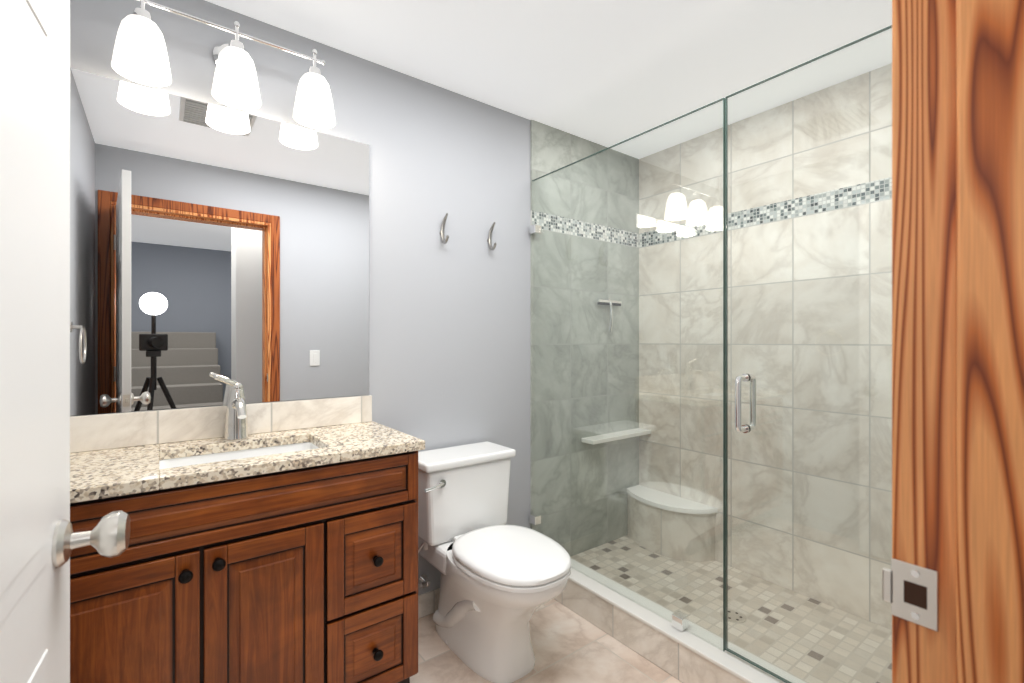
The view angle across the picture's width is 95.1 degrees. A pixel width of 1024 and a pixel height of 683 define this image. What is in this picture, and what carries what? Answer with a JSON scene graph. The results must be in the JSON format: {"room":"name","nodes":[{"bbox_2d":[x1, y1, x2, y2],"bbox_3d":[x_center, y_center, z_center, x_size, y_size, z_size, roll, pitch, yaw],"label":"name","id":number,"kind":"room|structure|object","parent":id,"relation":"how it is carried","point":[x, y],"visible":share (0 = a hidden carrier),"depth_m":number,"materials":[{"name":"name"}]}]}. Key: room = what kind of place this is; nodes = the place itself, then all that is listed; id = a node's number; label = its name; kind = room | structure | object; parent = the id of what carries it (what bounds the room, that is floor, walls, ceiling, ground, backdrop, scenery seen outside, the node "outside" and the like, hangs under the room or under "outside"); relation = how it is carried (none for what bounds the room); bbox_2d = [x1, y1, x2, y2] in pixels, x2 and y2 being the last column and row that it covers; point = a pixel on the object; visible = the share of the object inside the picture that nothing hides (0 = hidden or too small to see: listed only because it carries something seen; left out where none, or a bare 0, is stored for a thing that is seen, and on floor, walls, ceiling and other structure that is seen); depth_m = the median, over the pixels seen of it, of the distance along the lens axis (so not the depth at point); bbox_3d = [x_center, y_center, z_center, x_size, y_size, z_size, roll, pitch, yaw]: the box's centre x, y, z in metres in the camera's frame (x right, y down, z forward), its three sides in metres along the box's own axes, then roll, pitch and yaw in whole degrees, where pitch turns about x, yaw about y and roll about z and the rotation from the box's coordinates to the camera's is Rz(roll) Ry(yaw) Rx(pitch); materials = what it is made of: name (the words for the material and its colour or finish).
{"room":"bathroom","nodes":[
{"label":"bathroom","id":0,"kind":"room"},
{"bbox_2d":[70,0,529,594],"bbox_3d":[-0.317,0.030,2.203,2.945,2.380,0.100,0,0,-37],"label":"wall","id":1,"kind":"structure","parent":0,"point":[450,344],"depth_m":2.08,"materials":[{"name":"grey paint"}]},
{"bbox_2d":[70,68,368,415],"bbox_3d":[-0.982,-0.295,1.635,0.980,1.030,0.006,0,0,-37],"label":"wall mirror","id":2,"kind":"object","parent":1,"relation":"attached to","point":[208,242],"visible":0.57,"depth_m":1.59,"materials":[{"name":"silver glass"}]},
{"bbox_2d":[111,0,335,128],"bbox_3d":[-0.922,-0.925,1.562,0.628,0.257,0.195,0,0,-37],"label":"sconce","id":3,"kind":"object","parent":1,"relation":"attached to","point":[140,55],"visible":1,"depth_m":1.49,"materials":[{"name":"white glass"}]},
{"bbox_2d":[418,588,439,618],"bbox_3d":[-0.263,1.170,2.174,0.788,0.100,0.010,0,0,-37],"label":"baseboard","id":4,"kind":"structure","parent":1,"relation":"attached to","point":[428,603],"depth_m":2.07,"materials":[{"name":"beige tile"}]},
{"bbox_2d":[440,213,448,243],"bbox_3d":[-0.300,-0.509,2.110,0.022,0.138,0.067,0,0,-37],"label":"hook","id":5,"kind":"object","parent":1,"relation":"attached to","point":[444,240],"visible":1,"depth_m":2.12,"materials":[{"name":"silver metal"}]},
{"bbox_2d":[487,222,496,250],"bbox_3d":[-0.093,-0.509,2.267,0.022,0.138,0.067,0,0,-37],"label":"hook","id":6,"kind":"object","parent":1,"relation":"attached to","point":[489,240],"visible":0.98,"depth_m":2.28,"materials":[{"name":"silver metal"}]},
{"bbox_2d":[530,119,638,556],"bbox_3d":[0.456,0.030,2.716,0.892,2.380,0.010,0,0,-37],"label":"tile","id":7,"kind":"structure","parent":1,"relation":"attached to","point":[552,149],"depth_m":2.67,"materials":[{"name":"grey tile"}]},
{"bbox_2d":[597,298,621,331],"bbox_3d":[0.576,-0.159,2.768,0.200,0.201,0.051,0,0,-37],"label":"squeegee","id":8,"kind":"object","parent":7,"relation":"hanging from","point":[612,303],"depth_m":2.75,"materials":[{"name":"silver metal"}]},
{"bbox_2d":[581,428,650,444],"bbox_3d":[0.628,0.560,2.779,0.518,0.024,0.094,0,0,-37],"label":"shower shelf","id":9,"kind":"object","parent":1,"relation":"attached to","point":[620,437],"depth_m":2.73,"materials":[{"name":"white stone"}]},
{"bbox_2d":[410,598,682,682],"bbox_3d":[0.255,1.270,1.444,2.945,0.100,2.000,0,0,-37],"label":"floor","id":10,"kind":"structure","parent":0,"point":[569,645],"depth_m":1.81,"materials":[{"name":"tile"}]},
{"bbox_2d":[70,375,424,682],"bbox_3d":[-0.826,0.665,1.440,1.002,1.110,0.501,0,0,-37],"label":"bathroom vanity","id":11,"kind":"object","parent":10,"relation":"on","point":[273,542],"visible":0.9,"depth_m":1.32,"materials":[{"name":"brown wood"}]},
{"bbox_2d":[418,441,570,682],"bbox_3d":[-0.087,0.850,1.842,0.467,0.741,0.732,0,0,-37],"label":"toilet","id":12,"kind":"object","parent":10,"relation":"on","point":[501,582],"visible":0.9,"depth_m":1.79,"materials":[{"name":"white ceramic"}]},
{"bbox_2d":[554,559,806,682],"bbox_3d":[0.631,1.145,1.749,0.137,0.150,1.761,0,0,-37],"label":"shower curb","id":13,"kind":"object","parent":10,"relation":"on","point":[684,656],"visible":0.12,"depth_m":1.77,"materials":[{"name":"tile"}]},
{"bbox_2d":[530,98,724,650],"bbox_3d":[0.420,0.115,2.029,0.044,1.909,1.040,0,0,-37],"label":"glass","id":14,"kind":"object","parent":13,"relation":"on","point":[680,620],"visible":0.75,"depth_m":1.88,"materials":[{"name":"teal"}]},
{"bbox_2d":[570,535,891,682],"bbox_3d":[1.007,1.210,2.033,0.811,0.020,1.741,0,0,-37],"label":"shower floor","id":15,"kind":"structure","parent":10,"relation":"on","point":[774,651],"depth_m":2.05,"materials":[{"name":"tile"}]},
{"bbox_2d":[627,485,717,561],"bbox_3d":[0.885,1.055,2.704,0.198,0.290,0.524,0,0,-37],"label":"shower bench","id":16,"kind":"object","parent":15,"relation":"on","point":[639,538],"depth_m":2.60,"materials":[{"name":"tile"}]},
{"bbox_2d":[721,609,745,622],"bbox_3d":[0.965,1.198,2.042,0.100,0.004,0.100,0,0,-37],"label":"shower drain","id":17,"kind":"object","parent":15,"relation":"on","point":[734,613],"depth_m":2.04,"materials":[{"name":"silver metal"}]},
{"bbox_2d":[205,0,891,158],"bbox_3d":[0.928,-1.210,-0.114,3.745,0.100,5.300,0,0,-37],"label":"ceiling","id":18,"kind":"structure","parent":0,"point":[607,73],"depth_m":1.86,"materials":[{"name":"white paint"}]},
{"bbox_3d":[1.225,0.030,1.008,1.920,2.380,0.135,0,0,-37],"label":"wall","id":19,"kind":"structure","parent":0,"visible":0},
{"bbox_2d":[881,0,1023,682],"bbox_3d":[0.110,0.195,0.182,0.855,2.050,0.159,0,0,-37],"label":"door frame","id":20,"kind":"structure","parent":19,"relation":"in","point":[952,582],"depth_m":0.44,"materials":[{"name":"brown wood"}]},
{"bbox_2d":[0,0,129,682],"bbox_3d":[-0.457,0.204,0.348,0.189,2.015,0.814,0,0,-32],"label":"door leaf","id":21,"kind":"structure","parent":20,"relation":"attached to","point":[40,539],"depth_m":0.56,"materials":[{"name":"white paint"}]},
{"bbox_3d":[1.421,0.030,2.260,0.100,2.380,1.900,0,0,-37],"label":"wall","id":22,"kind":"structure","parent":0,"visible":0},
{"bbox_2d":[639,63,891,629],"bbox_3d":[1.339,0.030,2.277,0.010,2.380,1.755,0,0,-37],"label":"tile","id":23,"kind":"structure","parent":22,"relation":"attached to","point":[794,338],"depth_m":2.28,"materials":[{"name":"beige tile"}]},
{"bbox_3d":[1.508,0.030,1.312,0.882,2.380,0.010,0,0,-37],"label":"wall tile","id":24,"kind":"structure","parent":0,"visible":0},
{"bbox_2d":[725,25,891,682],"bbox_3d":[0.946,0.110,1.332,0.119,1.899,0.695,0,0,-37],"label":"shower glass door","id":25,"kind":"structure","parent":24,"relation":"attached to","point":[745,378],"depth_m":1.42,"materials":[{"name":"teal"}]}
]}

